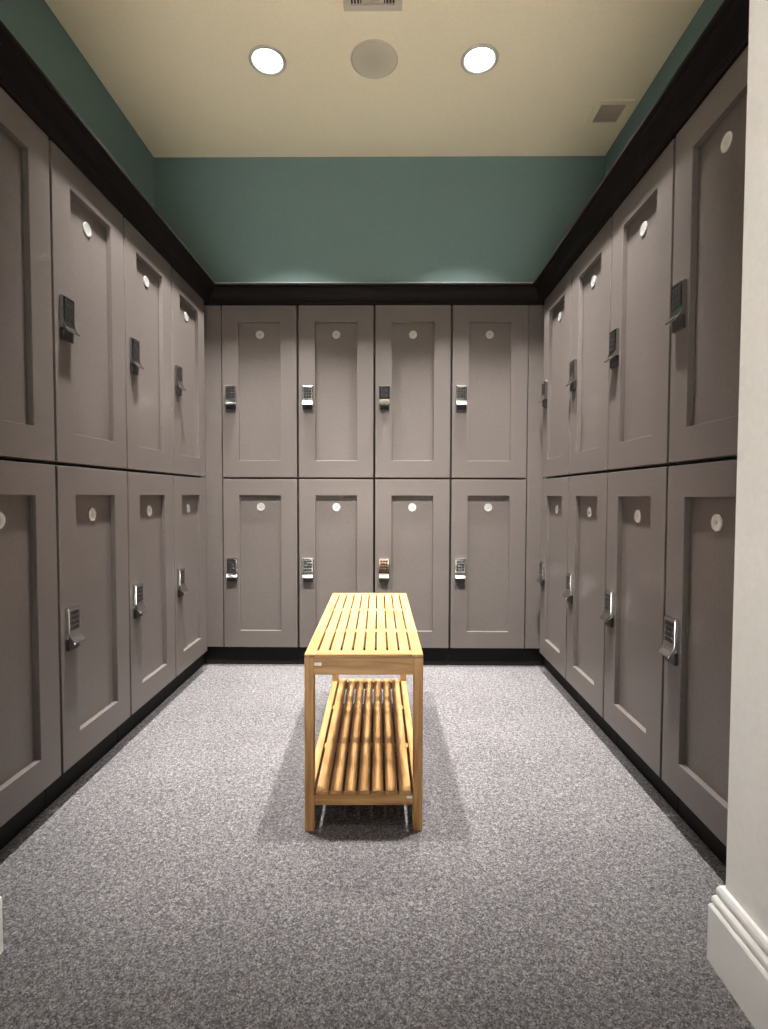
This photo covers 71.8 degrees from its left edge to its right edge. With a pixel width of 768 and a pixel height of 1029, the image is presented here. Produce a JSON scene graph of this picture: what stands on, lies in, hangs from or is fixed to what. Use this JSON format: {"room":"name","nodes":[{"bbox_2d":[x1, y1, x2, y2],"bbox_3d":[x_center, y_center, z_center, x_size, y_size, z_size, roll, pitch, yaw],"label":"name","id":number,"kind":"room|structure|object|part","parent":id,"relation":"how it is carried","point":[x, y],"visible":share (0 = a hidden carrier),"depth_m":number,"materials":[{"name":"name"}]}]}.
{"room":"changing room","nodes":[
{"label":"changing room","id":0,"kind":"room"},
{"bbox_2d":[0,0,154,207],"bbox_3d":[-1.420,-0.624,2.056,0.120,2.850,2.436,0,2,1],"label":"wall","id":1,"kind":"structure","parent":0,"point":[33,24],"depth_m":2.35,"materials":[{"name":"teal paint"}]},
{"bbox_2d":[45,0,703,157],"bbox_3d":[-0.047,-2.076,1.491,2.868,0.100,3.432,0,2,1],"label":"ceiling","id":2,"kind":"structure","parent":0,"point":[181,73],"depth_m":2.46,"materials":[{"name":"beige paint"}]},
{"bbox_2d":[248,45,285,75],"bbox_3d":[-0.529,-2.057,2.407,0.169,0.006,0.169,0,2,1],"label":"recessed light","id":3,"kind":"object","parent":2,"relation":"in","point":[267,60],"visible":1,"depth_m":2.40,"materials":[{"name":"white glass"}]},
{"bbox_2d":[343,0,401,10],"bbox_3d":[-0.046,-2.041,2.031,0.236,0.009,0.236,0,2,1],"label":"ceiling vent","id":4,"kind":"object","parent":2,"relation":"in","point":[349,5],"visible":1,"depth_m":2.12,"materials":[{"name":"beige metal"}]},
{"bbox_2d":[350,39,397,78],"bbox_3d":[-0.045,-2.056,2.399,0.214,0.006,0.214,0,2,1],"label":"ceiling speaker","id":5,"kind":"object","parent":2,"relation":"attached to","point":[372,58],"visible":1,"depth_m":2.39,"materials":[{"name":"beige metal"}]},
{"bbox_2d":[461,44,498,74],"bbox_3d":[0.432,-2.054,2.397,0.169,0.006,0.169,0,2,1],"label":"recessed light","id":6,"kind":"object","parent":2,"relation":"in","point":[480,59],"visible":1,"depth_m":2.39,"materials":[{"name":"white glass"}]},
{"bbox_2d":[585,99,634,125],"bbox_3d":[1.157,-2.065,2.727,0.182,0.006,0.182,0,2,1],"label":"ceiling vent","id":7,"kind":"object","parent":2,"relation":"in","point":[607,112],"visible":1,"depth_m":2.72,"materials":[{"name":"beige metal"}]},
{"bbox_2d":[0,656,754,1028],"bbox_3d":[-0.055,0.875,1.524,2.868,0.100,3.582,0,2,1],"label":"floor","id":8,"kind":"structure","parent":0,"point":[180,881],"depth_m":1.21,"materials":[{"name":"carpet"}]},
{"bbox_2d":[0,460,60,826],"bbox_3d":[-1.110,0.302,1.267,0.483,0.866,0.393,0,2,1],"label":"locker","id":9,"kind":"object","parent":8,"relation":"on","point":[30,746],"visible":1,"depth_m":1.35,"materials":[{"name":"grey wood"}]},
{"bbox_3d":[-0.916,0.300,1.265,0.006,0.692,0.218,0,2,1],"label":"door panel","id":10,"kind":"part","parent":9,"relation":"part of","materials":[{"name":"beige laminate"}]},
{"bbox_2d":[0,87,54,462],"bbox_3d":[-1.108,-0.567,1.235,0.483,0.866,0.393,0,2,1],"label":"locker","id":11,"kind":"object","parent":9,"relation":"on","point":[26,345],"visible":1,"depth_m":1.33,"materials":[{"name":"grey wood"}]},
{"bbox_3d":[-0.914,-0.569,1.233,0.006,0.692,0.218,0,2,1],"label":"door panel","id":12,"kind":"part","parent":11,"relation":"part of","materials":[{"name":"beige laminate"}]},
{"bbox_2d":[48,464,129,772],"bbox_3d":[-1.107,0.287,1.660,0.483,0.866,0.393,0,2,1],"label":"locker","id":13,"kind":"object","parent":8,"relation":"on","point":[92,528],"visible":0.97,"depth_m":1.64,"materials":[{"name":"grey wood"}]},
{"bbox_2d":[41,140,126,469],"bbox_3d":[-1.104,-0.582,1.629,0.483,0.866,0.393,0,2,1],"label":"locker","id":14,"kind":"object","parent":13,"relation":"on","point":[86,230],"visible":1,"depth_m":1.60,"materials":[{"name":"grey wood"}]},
{"bbox_3d":[-0.910,-0.583,1.627,0.006,0.692,0.218,0,2,1],"label":"door panel","id":15,"kind":"part","parent":14,"relation":"part of","materials":[{"name":"beige laminate"}]},
{"bbox_3d":[-0.912,0.286,1.659,0.006,0.692,0.218,0,2,1],"label":"door panel","id":16,"kind":"part","parent":13,"relation":"part of","materials":[{"name":"beige laminate"}]},
{"bbox_2d":[0,654,203,849],"bbox_3d":[-0.952,0.761,1.879,0.020,0.096,1.747,0,2,1],"label":"toe kick","id":17,"kind":"object","parent":8,"relation":"on","point":[26,815],"visible":0.49,"depth_m":1.67,"materials":[{"name":"black wood"}]},
{"bbox_2d":[126,471,174,714],"bbox_3d":[-1.103,0.273,2.054,0.483,0.866,0.393,0,2,1],"label":"locker","id":18,"kind":"object","parent":8,"relation":"on","point":[150,513],"visible":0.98,"depth_m":2.05,"materials":[{"name":"grey wood"}]},
{"bbox_2d":[118,217,172,473],"bbox_3d":[-1.101,-0.596,2.022,0.483,0.866,0.393,0,2,1],"label":"locker","id":19,"kind":"object","parent":18,"relation":"on","point":[147,275],"visible":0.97,"depth_m":2.02,"materials":[{"name":"grey wood"}]},
{"bbox_3d":[-0.906,-0.597,2.020,0.006,0.692,0.218,0,2,1],"label":"door panel","id":20,"kind":"part","parent":19,"relation":"part of","materials":[{"name":"beige laminate"}]},
{"bbox_3d":[-0.909,0.272,2.052,0.006,0.692,0.218,0,2,1],"label":"door panel","id":21,"kind":"part","parent":18,"relation":"part of","materials":[{"name":"beige laminate"}]},
{"bbox_2d":[170,475,206,676],"bbox_3d":[-1.099,0.259,2.448,0.483,0.866,0.393,0,2,1],"label":"locker","id":22,"kind":"object","parent":8,"relation":"on","point":[189,493],"visible":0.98,"depth_m":2.45,"materials":[{"name":"grey wood"}]},
{"bbox_2d":[162,267,205,476],"bbox_3d":[-1.097,-0.610,2.416,0.483,0.866,0.393,0,2,1],"label":"locker","id":23,"kind":"object","parent":22,"relation":"on","point":[187,307],"visible":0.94,"depth_m":2.42,"materials":[{"name":"grey wood"}]},
{"bbox_3d":[-0.902,-0.612,2.414,0.006,0.692,0.218,0,2,1],"label":"door panel","id":24,"kind":"part","parent":23,"relation":"part of","materials":[{"name":"beige laminate"}]},
{"bbox_3d":[-0.905,0.257,2.446,0.006,0.692,0.218,0,2,1],"label":"door panel","id":25,"kind":"part","parent":22,"relation":"part of","materials":[{"name":"beige laminate"}]},
{"bbox_2d":[197,306,224,646],"bbox_3d":[-0.874,-0.135,2.698,0.104,1.828,0.131,0,2,1],"label":"cabinet filler","id":26,"kind":"object","parent":8,"relation":"on","point":[214,524],"visible":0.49,"depth_m":2.69,"materials":[{"name":"grey laminate"}]},
{"bbox_2d":[223,479,298,646],"bbox_3d":[-0.627,0.243,2.915,0.385,0.866,0.483,0,2,1],"label":"locker","id":27,"kind":"object","parent":8,"relation":"on","point":[261,516],"visible":0.98,"depth_m":2.71,"materials":[{"name":"grey wood"}]},
{"bbox_3d":[-0.629,0.248,2.721,0.210,0.692,0.006,0,2,1],"label":"door panel","id":28,"kind":"part","parent":27,"relation":"part of","materials":[{"name":"beige laminate"}]},
{"bbox_2d":[222,305,300,478],"bbox_3d":[-0.625,-0.626,2.883,0.385,0.866,0.483,0,2,1],"label":"locker","id":29,"kind":"object","parent":27,"relation":"on","point":[260,356],"visible":0.98,"depth_m":2.68,"materials":[{"name":"grey wood"}]},
{"bbox_3d":[-0.627,-0.621,2.689,0.210,0.692,0.006,0,2,1],"label":"door panel","id":30,"kind":"part","parent":29,"relation":"part of","materials":[{"name":"beige laminate"}]},
{"bbox_2d":[299,479,373,647],"bbox_3d":[-0.241,0.244,2.911,0.385,0.866,0.483,0,2,1],"label":"locker","id":31,"kind":"object","parent":8,"relation":"on","point":[336,516],"visible":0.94,"depth_m":2.70,"materials":[{"name":"grey wood"}]},
{"bbox_2d":[298,305,374,478],"bbox_3d":[-0.239,-0.625,2.879,0.385,0.866,0.483,0,2,1],"label":"locker","id":32,"kind":"object","parent":31,"relation":"on","point":[336,343],"visible":1,"depth_m":2.67,"materials":[{"name":"grey wood"}]},
{"bbox_3d":[-0.241,-0.620,2.685,0.210,0.692,0.006,0,2,1],"label":"door panel","id":33,"kind":"part","parent":32,"relation":"part of","materials":[{"name":"beige laminate"}]},
{"bbox_3d":[-0.243,0.249,2.717,0.210,0.692,0.006,0,2,1],"label":"door panel","id":34,"kind":"part","parent":31,"relation":"part of","materials":[{"name":"beige laminate"}]},
{"bbox_2d":[304,593,422,830],"bbox_3d":[-0.057,0.580,1.808,0.308,0.468,0.858,0,2,-1],"label":"slatted bench","id":35,"kind":"object","parent":8,"relation":"on","point":[319,659],"visible":1,"depth_m":1.52,"materials":[{"name":"brown wood"}]},
{"bbox_3d":[-0.195,0.599,1.394,0.024,0.459,0.032,0,2,-1],"label":"leg","id":36,"kind":"part","parent":35,"relation":"part of","materials":[{"name":"brown wood"}]},
{"bbox_3d":[-0.200,0.725,1.812,0.022,0.034,0.794,0,2,-1],"label":"shelf rail","id":37,"kind":"part","parent":35,"relation":"part of","materials":[{"name":"brown wood"}]},
{"bbox_3d":[-0.203,0.569,2.219,0.024,0.459,0.032,0,2,-1],"label":"leg","id":38,"kind":"part","parent":35,"relation":"part of","materials":[{"name":"brown wood"}]},
{"bbox_3d":[-0.053,0.747,1.397,0.259,0.028,0.019,0,2,-1],"label":"shelf rail","id":39,"kind":"part","parent":35,"relation":"part of","materials":[{"name":"brown wood"}]},
{"bbox_3d":[-0.062,0.717,2.230,0.259,0.028,0.019,0,2,-1],"label":"shelf rail","id":40,"kind":"part","parent":35,"relation":"part of","materials":[{"name":"brown wood"}]},
{"bbox_3d":[0.080,0.570,2.222,0.024,0.459,0.032,0,2,-1],"label":"leg","id":41,"kind":"part","parent":35,"relation":"part of","materials":[{"name":"brown wood"}]},
{"bbox_3d":[0.085,0.725,1.815,0.022,0.034,0.794,0,2,-1],"label":"shelf rail","id":42,"kind":"part","parent":35,"relation":"part of","materials":[{"name":"brown wood"}]},
{"bbox_3d":[0.089,0.600,1.397,0.024,0.459,0.032,0,2,-1],"label":"leg","id":43,"kind":"part","parent":35,"relation":"part of","materials":[{"name":"brown wood"}]},
{"bbox_2d":[204,646,543,665],"bbox_3d":[-0.054,0.732,2.757,1.760,0.096,0.020,0,2,1],"label":"toe kick","id":44,"kind":"object","parent":8,"relation":"on","point":[213,655],"visible":0.46,"depth_m":2.75,"materials":[{"name":"black wood"}]},
{"bbox_2d":[374,479,449,647],"bbox_3d":[0.144,0.245,2.907,0.385,0.866,0.483,0,2,1],"label":"locker","id":45,"kind":"object","parent":8,"relation":"on","point":[412,516],"visible":0.97,"depth_m":2.70,"materials":[{"name":"grey wood"}]},
{"bbox_3d":[0.143,0.250,2.713,0.210,0.692,0.006,0,2,1],"label":"door panel","id":46,"kind":"part","parent":45,"relation":"part of","materials":[{"name":"beige laminate"}]},
{"bbox_2d":[374,305,450,478],"bbox_3d":[0.147,-0.624,2.876,0.385,0.866,0.483,0,2,1],"label":"locker","id":47,"kind":"object","parent":45,"relation":"on","point":[413,342],"visible":1,"depth_m":2.67,"materials":[{"name":"grey wood"}]},
{"bbox_3d":[0.145,-0.619,2.681,0.210,0.692,0.006,0,2,1],"label":"door panel","id":48,"kind":"part","parent":47,"relation":"part of","materials":[{"name":"beige laminate"}]},
{"bbox_2d":[449,479,525,647],"bbox_3d":[0.530,0.246,2.904,0.385,0.866,0.483,0,2,1],"label":"locker","id":49,"kind":"object","parent":8,"relation":"on","point":[488,516],"visible":0.97,"depth_m":2.70,"materials":[{"name":"grey wood"}]},
{"bbox_3d":[0.529,0.251,2.709,0.210,0.692,0.006,0,2,1],"label":"door panel","id":50,"kind":"part","parent":49,"relation":"part of","materials":[{"name":"beige laminate"}]},
{"bbox_2d":[450,305,527,478],"bbox_3d":[0.533,-0.623,2.872,0.385,0.866,0.483,0,2,1],"label":"locker","id":51,"kind":"object","parent":49,"relation":"on","point":[489,343],"visible":0.98,"depth_m":2.67,"materials":[{"name":"grey wood"}]},
{"bbox_3d":[0.531,-0.618,2.678,0.210,0.692,0.006,0,2,1],"label":"door panel","id":52,"kind":"part","parent":51,"relation":"part of","materials":[{"name":"beige laminate"}]},
{"bbox_2d":[524,305,549,647],"bbox_3d":[0.772,-0.130,2.684,0.099,1.828,0.128,0,2,1],"label":"cabinet filler","id":53,"kind":"object","parent":8,"relation":"on","point":[534,477],"visible":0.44,"depth_m":2.67,"materials":[{"name":"grey laminate"}]},
{"bbox_2d":[536,476,570,678],"bbox_3d":[0.988,0.265,2.431,0.483,0.866,0.393,0,2,1],"label":"locker","id":54,"kind":"object","parent":8,"relation":"on","point":[553,565],"visible":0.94,"depth_m":2.46,"materials":[{"name":"grey wood"}]},
{"bbox_3d":[0.794,0.262,2.433,0.006,0.692,0.218,0,2,1],"label":"door panel","id":55,"kind":"part","parent":54,"relation":"part of","materials":[{"name":"beige laminate"}]},
{"bbox_2d":[539,267,579,477],"bbox_3d":[0.991,-0.604,2.399,0.483,0.866,0.393,0,2,1],"label":"locker","id":56,"kind":"object","parent":54,"relation":"on","point":[555,399],"visible":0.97,"depth_m":2.42,"materials":[{"name":"grey wood"}]},
{"bbox_3d":[0.796,-0.607,2.401,0.006,0.692,0.218,0,2,1],"label":"door panel","id":57,"kind":"part","parent":56,"relation":"part of","materials":[{"name":"beige laminate"}]},
{"bbox_2d":[562,472,609,717],"bbox_3d":[0.984,0.279,2.038,0.483,0.866,0.393,0,2,1],"label":"locker","id":58,"kind":"object","parent":8,"relation":"on","point":[584,593],"visible":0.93,"depth_m":2.04,"materials":[{"name":"grey wood"}]},
{"bbox_3d":[0.790,0.277,2.039,0.006,0.692,0.218,0,2,1],"label":"door panel","id":59,"kind":"part","parent":58,"relation":"part of","materials":[{"name":"beige laminate"}]},
{"bbox_2d":[566,216,617,474],"bbox_3d":[0.987,-0.590,2.006,0.483,0.866,0.393,0,2,1],"label":"locker","id":60,"kind":"object","parent":58,"relation":"on","point":[589,376],"visible":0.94,"depth_m":2.01,"materials":[{"name":"grey wood"}]},
{"bbox_3d":[0.793,-0.592,2.007,0.006,0.692,0.218,0,2,1],"label":"door panel","id":61,"kind":"part","parent":60,"relation":"part of","materials":[{"name":"beige laminate"}]},
{"bbox_2d":[600,466,668,776],"bbox_3d":[0.981,0.293,1.644,0.483,0.866,0.393,0,2,1],"label":"locker","id":62,"kind":"object","parent":8,"relation":"on","point":[633,615],"visible":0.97,"depth_m":1.63,"materials":[{"name":"grey wood"}]},
{"bbox_3d":[0.786,0.291,1.646,0.006,0.692,0.218,0,2,1],"label":"door panel","id":63,"kind":"part","parent":62,"relation":"part of","materials":[{"name":"beige laminate"}]},
{"bbox_2d":[604,139,685,470],"bbox_3d":[0.983,-0.575,1.612,0.483,0.866,0.393,0,2,1],"label":"locker","id":64,"kind":"object","parent":62,"relation":"on","point":[639,356],"visible":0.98,"depth_m":1.60,"materials":[{"name":"grey wood"}]},
{"bbox_3d":[0.789,-0.578,1.614,0.006,0.692,0.218,0,2,1],"label":"door panel","id":65,"kind":"part","parent":64,"relation":"part of","materials":[{"name":"beige laminate"}]},
{"bbox_2d":[544,657,726,865],"bbox_3d":[0.828,0.767,1.862,0.020,0.096,1.747,0,2,1],"label":"toe kick","id":66,"kind":"object","parent":8,"relation":"on","point":[705,834],"visible":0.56,"depth_m":1.61,"materials":[{"name":"black wood"}]},
{"bbox_2d":[658,459,736,846],"bbox_3d":[0.977,0.308,1.250,0.483,0.866,0.393,0,2,1],"label":"locker","id":67,"kind":"object","parent":8,"relation":"on","point":[696,649],"visible":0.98,"depth_m":1.30,"materials":[{"name":"grey wood"}]},
{"bbox_2d":[665,46,747,463],"bbox_3d":[0.979,-0.561,1.218,0.483,0.866,0.393,0,2,1],"label":"locker","id":68,"kind":"object","parent":67,"relation":"on","point":[706,294],"visible":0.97,"depth_m":1.27,"materials":[{"name":"grey wood"}]},
{"bbox_3d":[0.785,-0.564,1.220,0.006,0.692,0.218,0,2,1],"label":"door panel","id":69,"kind":"part","parent":68,"relation":"part of","materials":[{"name":"beige laminate"}]},
{"bbox_3d":[0.783,0.305,1.252,0.006,0.692,0.218,0,2,1],"label":"door panel","id":70,"kind":"part","parent":67,"relation":"part of","materials":[{"name":"beige laminate"}]},
{"bbox_2d":[154,156,604,625],"bbox_3d":[-0.035,-0.662,3.200,2.628,2.850,0.120,0,2,1],"label":"wall","id":71,"kind":"structure","parent":0,"point":[450,218],"depth_m":3.10,"materials":[{"name":"teal paint"}]},
{"bbox_2d":[0,0,749,306],"bbox_3d":[-0.058,-1.063,1.803,1.720,0.089,1.748,0,2,1],"label":"crown molding","id":72,"kind":"structure","parent":71,"relation":"attached to","point":[725,37],"depth_m":1.70,"materials":[{"name":"black wood"}]},
{"bbox_2d":[605,0,723,175],"bbox_3d":[1.328,-0.616,2.029,0.120,2.850,2.436,0,2,1],"label":"wall","id":73,"kind":"structure","parent":0,"point":[707,10],"depth_m":2.40,"materials":[{"name":"teal paint"}]},
{"bbox_2d":[726,0,767,936],"bbox_3d":[0.691,-0.557,0.381,0.120,2.850,1.115,0,2,1],"label":"wall","id":74,"kind":"structure","parent":0,"point":[747,821],"depth_m":0.91,"materials":[{"name":"white paint"}]},
{"bbox_3d":[-0.835,-0.486,-1.686,0.120,2.850,3.050,0,2,1],"label":"wall","id":75,"kind":"structure","parent":0,"visible":0},
{"bbox_2d":[0,896,2,953],"bbox_3d":[-0.816,0.841,-1.070,0.124,0.153,4.184,0,2,1],"label":"baseboard","id":76,"kind":"structure","parent":75,"relation":"attached to","point":[1,915],"depth_m":1.02,"materials":[{"name":"white"}]},
{"bbox_3d":[0.671,-0.481,-1.700,0.120,2.850,3.050,0,2,1],"label":"wall","id":77,"kind":"structure","parent":0,"visible":0},
{"bbox_2d":[707,885,767,1028],"bbox_3d":[0.656,0.846,-1.085,0.124,0.153,4.184,0,2,1],"label":"baseboard","id":78,"kind":"structure","parent":77,"relation":"attached to","point":[737,948],"depth_m":0.92,"materials":[{"name":"white"}]}
]}

